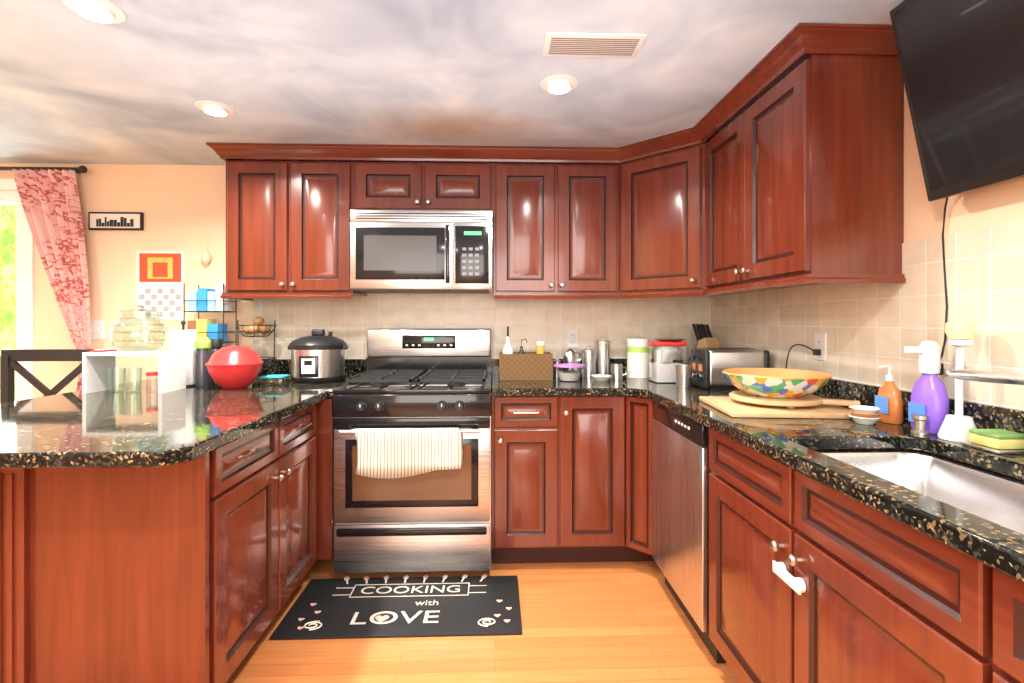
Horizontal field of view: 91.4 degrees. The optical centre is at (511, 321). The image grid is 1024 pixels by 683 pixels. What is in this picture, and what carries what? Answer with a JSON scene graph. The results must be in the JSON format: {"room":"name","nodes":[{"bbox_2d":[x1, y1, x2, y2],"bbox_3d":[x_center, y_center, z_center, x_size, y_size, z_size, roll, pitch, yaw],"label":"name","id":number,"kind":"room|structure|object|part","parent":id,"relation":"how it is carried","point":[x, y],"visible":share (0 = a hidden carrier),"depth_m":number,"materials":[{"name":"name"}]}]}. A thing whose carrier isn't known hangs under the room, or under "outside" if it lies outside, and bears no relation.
{"room":"kitchen","nodes":[
{"label":"kitchen","id":0,"kind":"room"},
{"bbox_2d":[210,339,226,381],"bbox_3d":[-1.644,0.211,2.796,0.104,0.236,0.079,0,0,-2],"label":"canister","id":1,"kind":"object","parent":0,"point":[216,344],"visible":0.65,"depth_m":2.77,"materials":[{"name":"black"}]},
{"bbox_2d":[235,320,276,380],"bbox_3d":[-1.468,0.159,2.872,0.216,0.340,0.213,0,0,-2],"label":"wire fruit basket","id":2,"kind":"object","parent":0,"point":[265,363],"visible":0.54,"depth_m":2.87,"materials":[{"name":"black metal"}]},
{"bbox_2d":[243,317,270,334],"bbox_3d":[-1.470,0.020,2.867,0.143,0.104,0.128,0,0,-2],"label":"onions","id":3,"kind":"object","parent":2,"relation":"in","point":[258,320],"visible":0.81,"depth_m":2.87,"materials":[{"name":"brown food"}]},
{"bbox_2d":[260,374,290,385],"bbox_3d":[-1.234,0.304,2.610,0.116,0.050,0.106,0,0,-2],"label":"food container","id":4,"kind":"object","parent":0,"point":[276,376],"visible":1,"depth_m":2.59,"materials":[{"name":"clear plastic"}]},
{"bbox_2d":[0,163,578,397],"bbox_3d":[-1.716,0.145,3.088,6.180,2.220,0.230,0,0,-2],"label":"wall","id":5,"kind":"structure","parent":0,"point":[84,276],"depth_m":3.06,"materials":[{"name":"beige paint"}]},
{"bbox_2d":[0,179,34,400],"bbox_3d":[-3.731,0.195,3.058,1.650,2.120,0.115,0,0,-2],"label":"sliding door","id":6,"kind":"structure","parent":5,"relation":"in","point":[25,292],"depth_m":3.04,"materials":[{"name":"white paint"}]},
{"bbox_2d":[0,165,86,173],"bbox_3d":[-3.570,-0.910,2.971,2.067,0.044,0.094,0,0,-2],"label":"curtain rod","id":7,"kind":"object","parent":5,"relation":"attached to","point":[81,169],"visible":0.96,"depth_m":2.96,"materials":[{"name":"grey metal"}]},
{"bbox_3d":[-2.738,0.163,2.974,0.449,2.125,0.070,0,0,-2],"label":"curtain panel","id":8,"kind":"part","parent":5,"relation":"part of","materials":[{"name":"pink fabric"}]},
{"bbox_2d":[90,321,104,339],"bbox_3d":[-2.545,0.050,3.048,0.116,0.116,0.014,0,0,-2],"label":"switch plate","id":9,"kind":"object","parent":5,"relation":"attached to","point":[97,330],"visible":0.69,"depth_m":3.05,"materials":[{"name":"white plastic"}]},
{"bbox_2d":[88,212,143,230],"bbox_3d":[-2.415,-0.615,3.049,0.320,0.110,0.020,0,0,-2],"label":"framed picture","id":10,"kind":"object","parent":5,"relation":"attached to","point":[115,220],"visible":1,"depth_m":3.04,"materials":[{"name":"black"}]},
{"bbox_2d":[136,251,184,319],"bbox_3d":[-2.155,-0.225,3.065,0.290,0.420,0.006,0,0,-2],"label":"calendar","id":11,"kind":"object","parent":5,"relation":"attached to","point":[160,278],"visible":0.94,"depth_m":3.06,"materials":[{"name":"white paper"}]},
{"bbox_2d":[201,235,210,263],"bbox_3d":[-1.865,-0.448,3.048,0.054,0.194,0.041,0,0,-2],"label":"hanging ornament","id":12,"kind":"object","parent":5,"relation":"attached to","point":[205,257],"visible":0.92,"depth_m":3.04,"materials":[{"name":"beige"}]},
{"bbox_2d":[183,283,236,347],"bbox_3d":[-1.760,0.054,2.922,0.226,0.550,0.146,0,0,-2],"label":"wire rack","id":13,"kind":"object","parent":5,"relation":"attached to","point":[223,311],"visible":0.46,"depth_m":2.85,"materials":[{"name":"black metal"}]},
{"bbox_2d":[188,319,226,341],"bbox_3d":[-1.775,0.050,2.919,0.169,0.132,0.105,0,0,-2],"label":"snack box","id":14,"kind":"object","parent":13,"relation":"in","point":[204,325],"depth_m":2.87,"materials":[{"name":"blue"}]},
{"bbox_2d":[188,285,232,310],"bbox_3d":[-1.758,-0.137,2.919,0.204,0.146,0.105,0,0,-2],"label":"snack box","id":15,"kind":"object","parent":13,"relation":"in","point":[201,293],"depth_m":2.87,"materials":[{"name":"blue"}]},
{"bbox_2d":[218,143,366,298],"bbox_3d":[-1.241,-0.562,2.928,0.698,0.803,0.338,0,0,-2],"label":"upper cabinet","id":16,"kind":"object","parent":5,"relation":"attached to","point":[286,220],"depth_m":2.76,"materials":[{"name":"brown wood"}]},
{"bbox_2d":[346,144,441,294],"bbox_3d":[-0.650,-0.572,2.916,0.482,0.783,0.402,0,0,-2],"label":"upper cabinet","id":17,"kind":"object","parent":5,"relation":"attached to","point":[394,209],"depth_m":2.73,"materials":[{"name":"brown wood"}]},
{"bbox_2d":[350,209,492,293],"bbox_3d":[-0.499,-0.393,2.902,0.772,0.434,0.425,0,0,-2],"label":"microwave","id":18,"kind":"object","parent":17,"relation":"in","point":[392,250],"depth_m":2.72,"materials":[{"name":"silver metal"}]},
{"bbox_2d":[442,145,497,292],"bbox_3d":[-0.258,-0.572,2.929,0.302,0.783,0.402,0,0,-2],"label":"upper cabinet","id":19,"kind":"object","parent":5,"relation":"attached to","point":[469,190],"depth_m":2.75,"materials":[{"name":"brown wood"}]},
{"bbox_2d":[253,280,710,358],"bbox_3d":[-0.166,-0.018,3.132,2.862,0.495,0.008,0,0,-2],"label":"tile backsplash","id":20,"kind":"structure","parent":5,"relation":"attached to","point":[616,323],"depth_m":3.13,"materials":[{"name":"beige tile"}]},
{"bbox_2d":[490,147,617,298],"bbox_3d":[0.245,-0.562,2.979,0.708,0.803,0.338,0,0,-2],"label":"upper cabinet","id":21,"kind":"object","parent":5,"relation":"attached to","point":[558,223],"depth_m":2.81,"materials":[{"name":"brown wood"}]},
{"bbox_2d":[567,329,578,347],"bbox_3d":[0.383,0.105,3.143,0.072,0.116,0.008,0,0,-2],"label":"outlet","id":22,"kind":"object","parent":5,"relation":"attached to","point":[572,334],"depth_m":3.14,"materials":[{"name":"white plastic"}]},
{"bbox_2d":[618,123,721,298],"bbox_3d":[0.943,-0.562,2.833,0.677,0.803,0.677,0,0,-2],"label":"upper cabinet","id":23,"kind":"object","parent":5,"relation":"attached to","point":[660,196],"depth_m":2.64,"materials":[{"name":"brown wood"}]},
{"bbox_2d":[0,0,903,164],"bbox_3d":[-1.618,-1.015,0.215,6.180,0.100,5.940,0,0,-2],"label":"ceiling","id":24,"kind":"structure","parent":0,"point":[140,81],"depth_m":1.93,"materials":[{"name":"white paint"}]},
{"bbox_2d":[62,0,126,23],"bbox_3d":[-1.283,-0.955,1.537,0.156,0.020,0.156,0,0,-2],"label":"recessed light","id":25,"kind":"object","parent":24,"relation":"in","point":[102,11],"visible":1,"depth_m":1.53,"materials":[{"name":"white paint"}]},
{"bbox_2d":[195,101,234,116],"bbox_3d":[-1.337,-0.955,2.256,0.156,0.020,0.156,0,0,-2],"label":"recessed light","id":26,"kind":"object","parent":24,"relation":"in","point":[213,108],"visible":1,"depth_m":2.23,"materials":[{"name":"white paint"}]},
{"bbox_2d":[540,75,577,93],"bbox_3d":[0.191,-0.955,2.028,0.156,0.020,0.156,0,0,-2],"label":"recessed light","id":27,"kind":"object","parent":24,"relation":"in","point":[558,84],"visible":0.98,"depth_m":2.00,"materials":[{"name":"white paint"}]},
{"bbox_2d":[542,32,646,57],"bbox_3d":[0.281,-0.960,1.738,0.340,0.009,0.145,0,0,-2],"label":"ceiling vent","id":28,"kind":"object","parent":24,"relation":"in","point":[598,45],"visible":1,"depth_m":1.72,"materials":[{"name":"white metal"}]},
{"bbox_2d":[226,535,739,682],"bbox_3d":[-1.618,1.305,0.215,6.180,0.100,5.940,0,0,-2],"label":"floor","id":29,"kind":"structure","parent":0,"point":[605,622],"depth_m":1.93,"materials":[{"name":"brown wood"}]},
{"bbox_2d":[0,349,93,403],"bbox_3d":[-2.341,0.697,2.343,0.460,1.114,0.462,0,0,-2],"label":"x-back chair","id":30,"kind":"object","parent":29,"relation":"on","point":[10,365],"visible":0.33,"depth_m":2.54,"materials":[{"name":"black wood"}]},
{"bbox_2d":[0,402,319,682],"bbox_3d":[-1.230,0.813,1.888,0.650,0.884,0.917,0,0,-2],"label":"base cabinet","id":31,"kind":"object","parent":29,"relation":"on","point":[196,570],"depth_m":1.45,"materials":[{"name":"brown wood"}]},
{"bbox_2d":[0,359,365,467],"bbox_3d":[-1.466,0.300,2.170,1.217,0.140,1.838,0,0,-2],"label":"countertop","id":32,"kind":"structure","parent":31,"relation":"on","point":[142,427],"depth_m":1.69,"materials":[{"name":"black stone"}]},
{"bbox_2d":[107,367,142,391],"bbox_3d":[-1.842,0.274,2.379,0.152,0.110,0.072,0,0,-2],"label":"glass","id":33,"kind":"object","parent":32,"relation":"on","point":[108,373],"depth_m":2.37,"materials":[{"name":"clear glass"}]},
{"bbox_2d":[82,350,185,393],"bbox_3d":[-1.789,0.234,2.381,0.355,0.190,0.180,0,0,-2],"label":"shelf","id":34,"kind":"object","parent":32,"relation":"on","point":[171,370],"visible":0.88,"depth_m":2.35,"materials":[{"name":"white plastic"}]},
{"bbox_2d":[90,348,116,351],"bbox_3d":[-1.929,0.133,2.371,0.055,0.010,0.110,0,0,-2],"label":"papers","id":35,"kind":"object","parent":34,"relation":"on","point":[102,350],"visible":0.93,"depth_m":2.34,"materials":[{"name":"red"}]},
{"bbox_2d":[108,305,168,351],"bbox_3d":[-1.772,0.028,2.381,0.234,0.221,0.234,0,0,-2],"label":"glass jar","id":36,"kind":"object","parent":34,"relation":"on","point":[138,318],"visible":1,"depth_m":2.37,"materials":[{"name":"glass"}]},
{"bbox_2d":[139,371,157,391],"bbox_3d":[-1.702,0.284,2.374,0.060,0.090,0.058,0,0,-2],"label":"glass","id":37,"kind":"object","parent":32,"relation":"on","point":[154,374],"depth_m":2.36,"materials":[{"name":"clear glass"}]},
{"bbox_2d":[169,321,196,386],"bbox_3d":[-1.699,0.161,2.584,0.150,0.337,0.150,0,0,-2],"label":"paper towel roll","id":38,"kind":"object","parent":32,"relation":"on","point":[183,339],"visible":0.6,"depth_m":2.54,"materials":[{"name":"white paper"}]},
{"bbox_2d":[194,337,210,386],"bbox_3d":[-1.588,0.204,2.567,0.076,0.250,0.075,0,0,-2],"label":"water bottle","id":39,"kind":"object","parent":32,"relation":"on","point":[202,345],"visible":1,"depth_m":2.54,"materials":[{"name":"grey metal"}]},
{"bbox_2d":[205,346,263,388],"bbox_3d":[-1.391,0.224,2.514,0.260,0.210,0.260,0,0,-2],"label":"bowl","id":40,"kind":"object","parent":32,"relation":"on","point":[233,367],"visible":1,"depth_m":2.43,"materials":[{"name":"red plastic"}]},
{"bbox_2d":[288,329,347,382],"bbox_3d":[-1.086,0.184,2.803,0.320,0.290,0.308,0,0,-2],"label":"pot","id":41,"kind":"object","parent":32,"relation":"on","point":[317,356],"visible":1,"depth_m":2.69,"materials":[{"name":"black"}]},
{"bbox_2d":[320,398,334,558],"bbox_3d":[-1.230,0.813,2.722,0.706,0.884,0.750,0,0,-2],"label":"base cabinet","id":42,"kind":"object","parent":29,"relation":"on","point":[327,523],"depth_m":2.40,"materials":[{"name":"brown wood"}]},
{"bbox_2d":[269,574,521,639],"bbox_3d":[-0.466,1.247,2.222,1.000,0.015,0.473,0,0,-2],"label":"mat","id":43,"kind":"object","parent":29,"relation":"on","point":[386,606],"visible":1,"depth_m":2.17,"materials":[{"name":"black fabric"}]},
{"bbox_2d":[333,328,491,572],"bbox_3d":[-0.493,0.641,2.725,0.760,1.202,0.775,0,0,-2],"label":"range","id":44,"kind":"object","parent":29,"relation":"on","point":[412,411],"visible":1,"depth_m":2.42,"materials":[{"name":"silver metal"}]},
{"bbox_3d":[-0.490,0.618,2.363,0.514,0.229,0.051,0,0,-2],"label":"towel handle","id":45,"kind":"part","parent":44,"relation":"part of","materials":[{"name":"white fabric"}]},
{"bbox_2d":[492,396,653,563],"bbox_3d":[0.586,0.812,2.788,1.393,0.883,0.740,0,0,-2],"label":"base cabinet","id":46,"kind":"object","parent":29,"relation":"on","point":[572,478],"visible":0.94,"depth_m":2.51,"materials":[{"name":"brown wood"}]},
{"bbox_2d":[492,358,643,397],"bbox_3d":[0.264,0.300,2.780,0.750,0.140,0.738,0,0,-2],"label":"countertop","id":47,"kind":"structure","parent":46,"relation":"on","point":[627,386],"depth_m":2.56,"materials":[{"name":"black stone"}]},
{"bbox_2d":[499,326,552,380],"bbox_3d":[0.076,0.177,2.899,0.300,0.304,0.190,0,0,-2],"label":"wicker basket","id":48,"kind":"object","parent":47,"relation":"on","point":[522,365],"visible":1,"depth_m":2.81,"materials":[{"name":"brown wicker"}]},
{"bbox_2d":[553,357,560,376],"bbox_3d":[0.269,0.268,2.991,0.048,0.123,0.048,0,0,-2],"label":"shaker","id":49,"kind":"object","parent":47,"relation":"on","point":[556,361],"visible":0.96,"depth_m":2.97,"materials":[{"name":"silver metal"}]},
{"bbox_2d":[553,363,584,381],"bbox_3d":[0.320,0.283,2.803,0.176,0.092,0.176,0,0,-2],"label":"plastic bowl","id":50,"kind":"object","parent":47,"relation":"on","point":[568,376],"visible":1,"depth_m":2.76,"materials":[{"name":"white"}]},
{"bbox_2d":[563,348,581,370],"bbox_3d":[0.354,0.241,2.934,0.108,0.177,0.080,0,0,-2],"label":"pot","id":51,"kind":"object","parent":47,"relation":"on","point":[569,356],"visible":0.71,"depth_m":2.90,"materials":[{"name":"silver metal"}]},
{"bbox_2d":[574,349,579,371],"bbox_3d":[0.383,0.245,3.015,0.064,0.168,0.064,0,0,-2],"label":"steel canister","id":52,"kind":"object","parent":47,"relation":"on","point":[578,358],"visible":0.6,"depth_m":2.99,"materials":[{"name":"silver metal"}]},
{"bbox_2d":[582,346,595,377],"bbox_3d":[0.459,0.235,2.987,0.084,0.188,0.084,0,0,-2],"label":"steel canister","id":53,"kind":"object","parent":47,"relation":"on","point":[589,360],"visible":1,"depth_m":2.95,"materials":[{"name":"silver metal"}]},
{"bbox_2d":[591,374,611,380],"bbox_3d":[0.500,0.314,2.799,0.116,0.030,0.116,0,0,-2],"label":"dish","id":54,"kind":"object","parent":47,"relation":"on","point":[599,377],"visible":1,"depth_m":2.77,"materials":[{"name":"white ceramic"}]},
{"bbox_2d":[595,337,609,374],"bbox_3d":[0.552,0.210,3.041,0.090,0.238,0.090,0,0,-2],"label":"steel canister","id":55,"kind":"object","parent":47,"relation":"on","point":[602,356],"visible":0.85,"depth_m":3.00,"materials":[{"name":"silver metal"}]},
{"bbox_2d":[611,364,626,379],"bbox_3d":[0.615,0.287,2.883,0.091,0.085,0.065,0,0,-2],"label":"mug","id":56,"kind":"object","parent":47,"relation":"on","point":[616,371],"visible":1,"depth_m":2.85,"materials":[{"name":"silver metal"}]},
{"bbox_2d":[653,400,725,662],"bbox_3d":[0.971,0.813,2.127,0.574,0.882,0.585,0,0,-2],"label":"dishwasher","id":57,"kind":"object","parent":29,"relation":"on","point":[681,470],"visible":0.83,"depth_m":2.01,"materials":[{"name":"silver metal"}]},
{"bbox_2d":[709,428,972,682],"bbox_3d":[1.016,0.812,1.650,0.612,0.884,0.368,0,0,-2],"label":"base cabinet","id":58,"kind":"object","parent":29,"relation":"on","point":[752,494],"depth_m":1.51,"materials":[{"name":"brown wood"}]},
{"bbox_2d":[644,358,1023,582],"bbox_3d":[1.033,0.405,0.705,0.646,0.350,4.938,0,0,-2],"label":"countertop","id":59,"kind":"structure","parent":58,"relation":"on","point":[975,513],"depth_m":1.32,"materials":[{"name":"black stone"}]},
{"bbox_2d":[627,338,649,377],"bbox_3d":[0.754,0.214,2.987,0.132,0.230,0.132,0,0,-2],"label":"canister","id":60,"kind":"object","parent":59,"relation":"on","point":[638,357],"visible":0.94,"depth_m":2.93,"materials":[{"name":"white plastic"}]},
{"bbox_2d":[647,341,686,382],"bbox_3d":[0.854,0.218,2.761,0.173,0.222,0.148,0,0,-2],"label":"container","id":61,"kind":"object","parent":59,"relation":"on","point":[661,372],"visible":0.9,"depth_m":2.70,"materials":[{"name":"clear plastic"}]},
{"bbox_2d":[654,338,685,341],"bbox_3d":[0.874,0.099,2.761,0.172,0.014,0.172,0,0,-2],"label":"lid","id":62,"kind":"object","parent":61,"relation":"on","point":[671,339],"visible":0.94,"depth_m":2.71,"materials":[{"name":"red plastic"}]},
{"bbox_2d":[654,346,688,364],"bbox_3d":[0.959,0.227,2.998,0.200,0.205,0.212,0,0,-2],"label":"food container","id":63,"kind":"object","parent":59,"relation":"on","point":[673,358],"visible":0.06,"depth_m":2.92,"materials":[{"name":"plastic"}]},
{"bbox_2d":[675,340,697,387],"bbox_3d":[0.888,0.211,2.532,0.122,0.236,0.084,0,0,-2],"label":"metal cup","id":64,"kind":"object","parent":59,"relation":"on","point":[683,376],"visible":1,"depth_m":2.50,"materials":[{"name":"silver metal"}]},
{"bbox_2d":[692,324,719,348],"bbox_3d":[1.148,0.170,2.883,0.110,0.318,0.214,0,0,-27],"label":"knife block","id":65,"kind":"object","parent":59,"relation":"on","point":[706,339],"visible":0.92,"depth_m":2.90,"materials":[{"name":"brown wood"}]},
{"bbox_2d":[690,348,768,388],"bbox_3d":[1.087,0.231,2.528,0.345,0.197,0.184,0,0,-2],"label":"toaster","id":66,"kind":"object","parent":59,"relation":"on","point":[710,365],"visible":0.85,"depth_m":2.44,"materials":[{"name":"silver metal"}]},
{"bbox_2d":[699,396,851,418],"bbox_3d":[0.996,0.320,1.896,0.450,0.019,0.380,0,0,4],"label":"cutting board","id":67,"kind":"object","parent":59,"relation":"on","point":[728,405],"visible":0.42,"depth_m":1.76,"materials":[{"name":"brown wood"}]},
{"bbox_2d":[729,390,860,408],"bbox_3d":[1.041,0.295,1.912,0.391,0.030,0.329,0,0,-2],"label":"trivet","id":68,"kind":"object","parent":67,"relation":"on","point":[792,403],"visible":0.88,"depth_m":1.80,"materials":[{"name":"beige wood"}]},
{"bbox_2d":[722,368,831,398],"bbox_3d":[1.006,0.236,1.915,0.372,0.088,0.372,0,0,-2],"label":"bowl","id":69,"kind":"object","parent":68,"relation":"on","point":[778,383],"visible":1,"depth_m":1.81,"materials":[{"name":"ceramic"}]},
{"bbox_2d":[849,405,880,424],"bbox_3d":[1.145,0.303,1.625,0.086,0.052,0.086,0,0,-2],"label":"dishes","id":70,"kind":"object","parent":59,"relation":"on","point":[864,415],"visible":1,"depth_m":1.60,"materials":[{"name":"white ceramic"}]},
{"bbox_2d":[875,365,903,423],"bbox_3d":[1.241,0.235,1.648,0.063,0.188,0.092,0,0,-2],"label":"soap bottle","id":71,"kind":"object","parent":59,"relation":"on","point":[889,402],"visible":1,"depth_m":1.62,"materials":[{"name":"orange plastic"}]},
{"bbox_2d":[910,414,929,435],"bbox_3d":[1.201,0.300,1.472,0.044,0.058,0.044,0,0,-2],"label":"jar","id":72,"kind":"object","parent":59,"relation":"on","point":[920,420],"visible":0.98,"depth_m":1.46,"materials":[{"name":"silver metal"}]},
{"bbox_2d":[904,341,948,433],"bbox_3d":[1.242,0.193,1.508,0.114,0.272,0.104,0,0,-2],"label":"spray bottle","id":73,"kind":"object","parent":59,"relation":"on","point":[929,397],"visible":0.92,"depth_m":1.49,"materials":[{"name":"purple plastic"}]},
{"bbox_2d":[937,321,976,442],"bbox_3d":[1.253,0.163,1.401,0.094,0.332,0.094,0,0,-2],"label":"dish brush","id":74,"kind":"object","parent":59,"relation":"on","point":[957,426],"visible":0.85,"depth_m":1.39,"materials":[{"name":"white plastic"}]},
{"bbox_2d":[944,370,1023,384],"bbox_3d":[1.175,0.222,1.084,0.255,0.215,0.265,0,0,-2],"label":"faucet","id":75,"kind":"object","parent":59,"relation":"on","point":[995,377],"visible":1,"depth_m":1.18,"materials":[{"name":"silver metal"}]},
{"bbox_2d":[962,429,1023,453],"bbox_3d":[1.259,0.307,1.294,0.105,0.045,0.100,0,0,-2],"label":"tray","id":76,"kind":"object","parent":59,"relation":"on","point":[998,441],"visible":0.98,"depth_m":1.26,"materials":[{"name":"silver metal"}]},
{"bbox_2d":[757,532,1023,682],"bbox_3d":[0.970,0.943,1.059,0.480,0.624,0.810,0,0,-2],"label":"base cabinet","id":77,"kind":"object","parent":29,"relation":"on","point":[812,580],"depth_m":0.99,"materials":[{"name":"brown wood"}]},
{"bbox_2d":[904,85,1023,401],"bbox_3d":[1.432,0.145,0.269,0.120,2.220,5.840,0,0,-2],"label":"wall","id":78,"kind":"structure","parent":0,"point":[995,204],"depth_m":1.52,"materials":[{"name":"beige paint"}]},
{"bbox_2d":[698,27,904,294],"bbox_3d":[1.139,-0.562,2.090,0.337,0.803,0.821,0,0,-2],"label":"upper cabinet","id":79,"kind":"object","parent":78,"relation":"attached to","point":[794,177],"depth_m":1.68,"materials":[{"name":"brown wood"}]},
{"bbox_2d":[815,333,826,360],"bbox_3d":[1.297,0.105,2.105,0.008,0.116,0.072,0,0,-2],"label":"electrical outlet","id":80,"kind":"object","parent":78,"relation":"attached to","point":[821,341],"visible":0.81,"depth_m":2.09,"materials":[{"name":"white plastic"}]},
{"bbox_2d":[785,344,820,368],"bbox_3d":[1.271,0.169,2.208,0.036,0.144,0.238,0,0,-2],"label":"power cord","id":81,"kind":"object","parent":80,"relation":"attached to","point":[816,351],"visible":0.92,"depth_m":2.14,"materials":[{"name":"black plastic"}]},
{"bbox_2d":[711,220,1023,410],"bbox_3d":[1.357,-0.018,0.562,0.008,0.495,5.232,0,0,-2],"label":"tile backsplash","id":82,"kind":"structure","parent":78,"relation":"attached to","point":[868,328],"depth_m":1.66,"materials":[{"name":"beige tile"}]},
{"bbox_2d":[890,0,1023,200],"bbox_3d":[1.245,-0.648,0.998,0.203,0.574,1.000,0,0,-2],"label":"wall-mounted tv","id":83,"kind":"object","parent":78,"relation":"attached to","point":[962,65],"visible":1,"depth_m":1.33,"materials":[{"name":"black plastic"}]},
{"bbox_2d":[937,197,948,374],"bbox_3d":[1.306,-0.123,1.512,0.033,0.566,0.057,0,0,-2],"label":"cable","id":84,"kind":"object","parent":83,"relation":"hanging from","point":[946,313],"visible":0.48,"depth_m":1.52,"materials":[{"name":"black plastic"}]},
{"label":"outside","id":85,"kind":"structure","parent":0,"visible":0},
{"bbox_2d":[0,205,15,355],"bbox_3d":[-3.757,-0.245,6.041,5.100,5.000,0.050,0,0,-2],"label":"window","id":86,"kind":"structure","parent":85,"point":[11,274],"depth_m":5.94,"materials":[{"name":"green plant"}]}
]}

